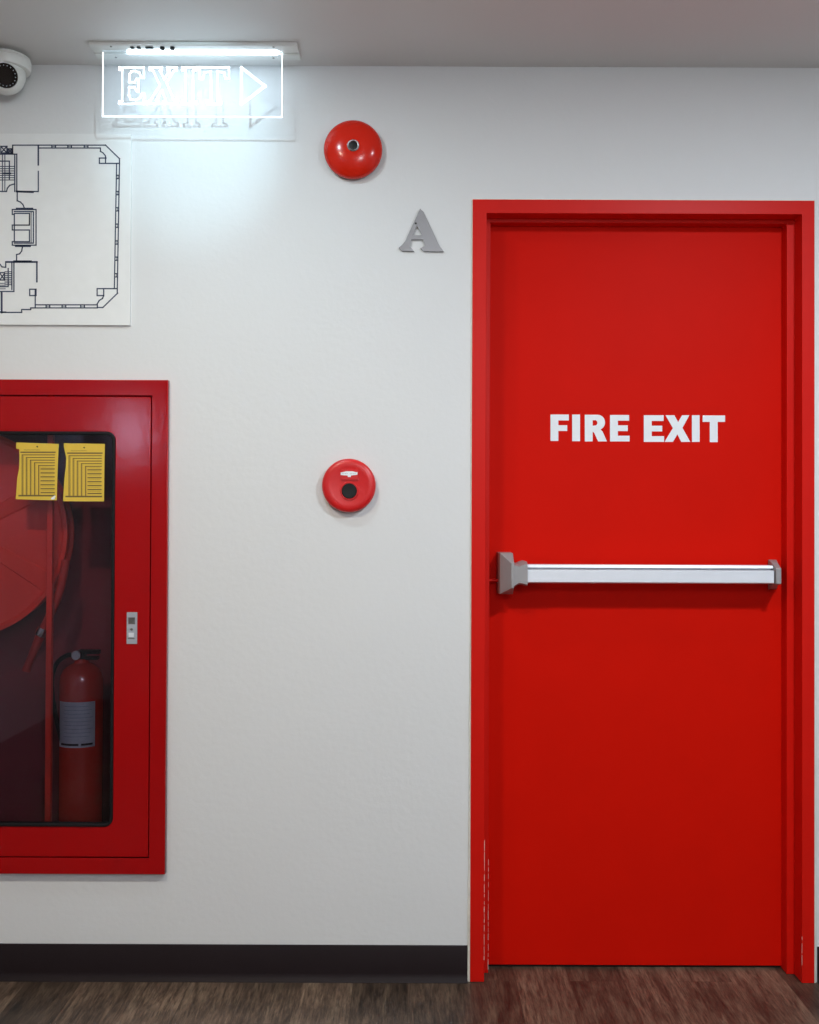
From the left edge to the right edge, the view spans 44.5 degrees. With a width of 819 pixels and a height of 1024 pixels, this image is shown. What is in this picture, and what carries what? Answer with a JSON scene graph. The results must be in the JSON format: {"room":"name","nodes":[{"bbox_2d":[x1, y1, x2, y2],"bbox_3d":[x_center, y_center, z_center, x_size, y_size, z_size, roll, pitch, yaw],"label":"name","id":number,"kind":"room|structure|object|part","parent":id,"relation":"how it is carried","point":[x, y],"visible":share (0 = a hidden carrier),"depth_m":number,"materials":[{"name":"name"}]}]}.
{"room":"building corridor","nodes":[
{"label":"building corridor","id":0,"kind":"room"},
{"bbox_2d":[0,65,818,981],"bbox_3d":[0.000,0.027,2.910,4.600,2.514,0.320,0,-1,0],"label":"wall","id":1,"kind":"structure","parent":0,"point":[319,653],"depth_m":2.75,"materials":[{"name":"paint"}]},
{"bbox_2d":[0,134,131,325],"bbox_3d":[-1.136,-0.778,2.753,0.738,0.527,0.008,0,-1,0],"label":"board","id":2,"kind":"object","parent":1,"relation":"attached to","point":[65,199],"visible":1,"depth_m":2.75,"materials":[{"name":"white"}]},
{"bbox_2d":[0,379,169,873],"bbox_3d":[-1.178,0.312,2.866,1.030,1.347,0.282,0,-1,0],"label":"cabinet","id":3,"kind":"object","parent":1,"relation":"attached to","point":[114,601],"visible":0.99,"depth_m":2.73,"materials":[{"name":"metal"}]},
{"bbox_2d":[0,435,73,821],"bbox_3d":[-1.269,0.312,2.870,0.602,1.275,0.215,0,-1,-5],"label":"hose reel","id":4,"kind":"object","parent":3,"relation":"in","point":[37,536],"visible":0.86,"depth_m":2.85,"materials":[{"name":"red metal"}]},
{"bbox_3d":[-1.006,0.313,2.895,0.016,1.275,0.215,0,-1,0],"label":"support post","id":5,"kind":"part","parent":4,"relation":"part of","materials":[{"name":"red metal"}]},
{"bbox_2d":[16,442,58,499],"bbox_3d":[-1.020,-0.111,2.739,0.117,0.158,0.001,0,-1,0],"label":"tag","id":6,"kind":"object","parent":3,"relation":"attached to","point":[38,462],"visible":1,"depth_m":2.74,"materials":[{"name":"yellow paper"}]},
{"bbox_2d":[53,649,103,821],"bbox_3d":[-0.939,0.672,2.851,0.123,0.559,0.128,0,-1,24],"label":"fire extinguisher","id":7,"kind":"object","parent":3,"relation":"in","point":[79,718],"visible":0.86,"depth_m":2.80,"materials":[{"name":"red paint"}]},
{"bbox_2d":[61,706,92,745],"bbox_3d":[-0.933,0.599,2.801,0.087,0.110,0.018,0,-1,-5],"label":"label","id":8,"kind":"object","parent":7,"relation":"attached to","point":[76,721],"depth_m":2.80,"materials":[{"name":"white paper"}]},
{"bbox_3d":[-0.915,0.407,2.856,0.062,0.028,0.024,0,-1,0],"label":"squeeze handle","id":9,"kind":"part","parent":7,"relation":"part of","materials":[{"name":"black plastic"}]},
{"bbox_2d":[63,443,104,500],"bbox_3d":[-0.892,-0.109,2.739,0.113,0.159,0.001,0,-1,0],"label":"tag","id":10,"kind":"object","parent":3,"relation":"attached to","point":[85,463],"visible":1,"depth_m":2.74,"materials":[{"name":"yellow paper"}]},
{"bbox_3d":[-0.757,0.317,2.728,0.028,0.086,0.003,0,-1,0],"label":"latch plate","id":11,"kind":"part","parent":3,"relation":"part of","materials":[{"name":"metal"}]},
{"bbox_2d":[0,943,467,982],"bbox_3d":[-1.073,1.230,2.730,2.464,0.096,0.017,0,-1,0],"label":"baseboard","id":12,"kind":"structure","parent":1,"relation":"attached to","point":[19,962],"depth_m":2.73,"materials":[{"name":"brown plastic"}]},
{"bbox_2d":[322,459,375,511],"bbox_3d":[-0.166,-0.072,2.735,0.147,0.147,0.031,0,-1,0],"label":"fire alarm","id":13,"kind":"object","parent":1,"relation":"attached to","point":[348,485],"visible":1,"depth_m":2.72,"materials":[{"name":"red plastic"}]},
{"bbox_3d":[-0.163,-0.102,2.723,0.046,0.029,0.004,0,-1,0],"label":"name plate","id":14,"kind":"part","parent":13,"relation":"part of","materials":[{"name":"white plastic"}]},
{"bbox_2d":[324,120,381,178],"bbox_3d":[-0.155,-0.994,2.734,0.160,0.160,0.050,0,-1,0],"label":"bell","id":15,"kind":"object","parent":1,"relation":"attached to","point":[352,148],"visible":1,"depth_m":2.72,"materials":[{"name":"red metal"}]},
{"bbox_2d":[399,209,443,251],"bbox_3d":[0.033,-0.776,2.753,0.123,0.118,0.007,0,-1,0],"label":"letter","id":16,"kind":"object","parent":1,"relation":"attached to","point":[431,244],"depth_m":2.75,"materials":[{"name":"metal"}]},
{"bbox_2d":[467,199,815,982],"bbox_3d":[0.639,0.212,2.745,0.956,2.146,0.006,0,-1,0],"label":"door frame","id":17,"kind":"structure","parent":1,"relation":"attached to","point":[469,819],"depth_m":2.74,"materials":[{"name":"red metal"}]},
{"bbox_2d":[470,199,814,982],"bbox_3d":[0.640,0.214,2.809,0.941,2.143,0.146,0,-1,0],"label":"door","id":18,"kind":"structure","parent":1,"relation":"in","point":[642,530],"depth_m":2.83,"materials":[{"name":"red paint"}]},
{"bbox_2d":[817,947,818,983],"bbox_3d":[1.706,1.241,2.730,1.179,0.096,0.017,0,-1,0],"label":"baseboard","id":19,"kind":"structure","parent":1,"relation":"attached to","point":[817,947],"depth_m":2.73,"materials":[{"name":"brown plastic"}]},
{"bbox_2d":[0,0,818,67],"bbox_3d":[0.005,-1.300,0.772,4.600,0.100,4.620,0,-1,0],"label":"ceiling","id":20,"kind":"structure","parent":0,"point":[461,33],"depth_m":2.56,"materials":[{"name":"paint"}]},
{"bbox_2d":[0,48,31,94],"bbox_3d":[-1.085,-1.182,2.700,0.121,0.108,0.117,0,-1,0],"label":"security camera","id":21,"kind":"object","parent":20,"relation":"attached to","point":[15,67],"visible":1,"depth_m":2.67,"materials":[{"name":"white plastic"}]},
{"bbox_2d":[89,41,300,117],"bbox_3d":[-0.569,-1.143,2.667,0.547,0.182,0.087,0,-1,0],"label":"exit sign","id":22,"kind":"object","parent":20,"relation":"hanging from","point":[103,50],"visible":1,"depth_m":2.66,"materials":[{"name":"white plastic"}]},
{"bbox_3d":[-0.569,-1.229,2.668,0.547,0.009,0.087,0,-1,0],"label":"mounting plate","id":23,"kind":"part","parent":22,"relation":"part of","materials":[{"name":"white plastic"}]},
{"bbox_2d":[0,966,818,1023],"bbox_3d":[-0.005,1.314,0.748,4.600,0.100,4.620,0,-1,0],"label":"floor","id":24,"kind":"structure","parent":0,"point":[507,994],"depth_m":2.62,"materials":[{"name":"brown wood"}]}
]}

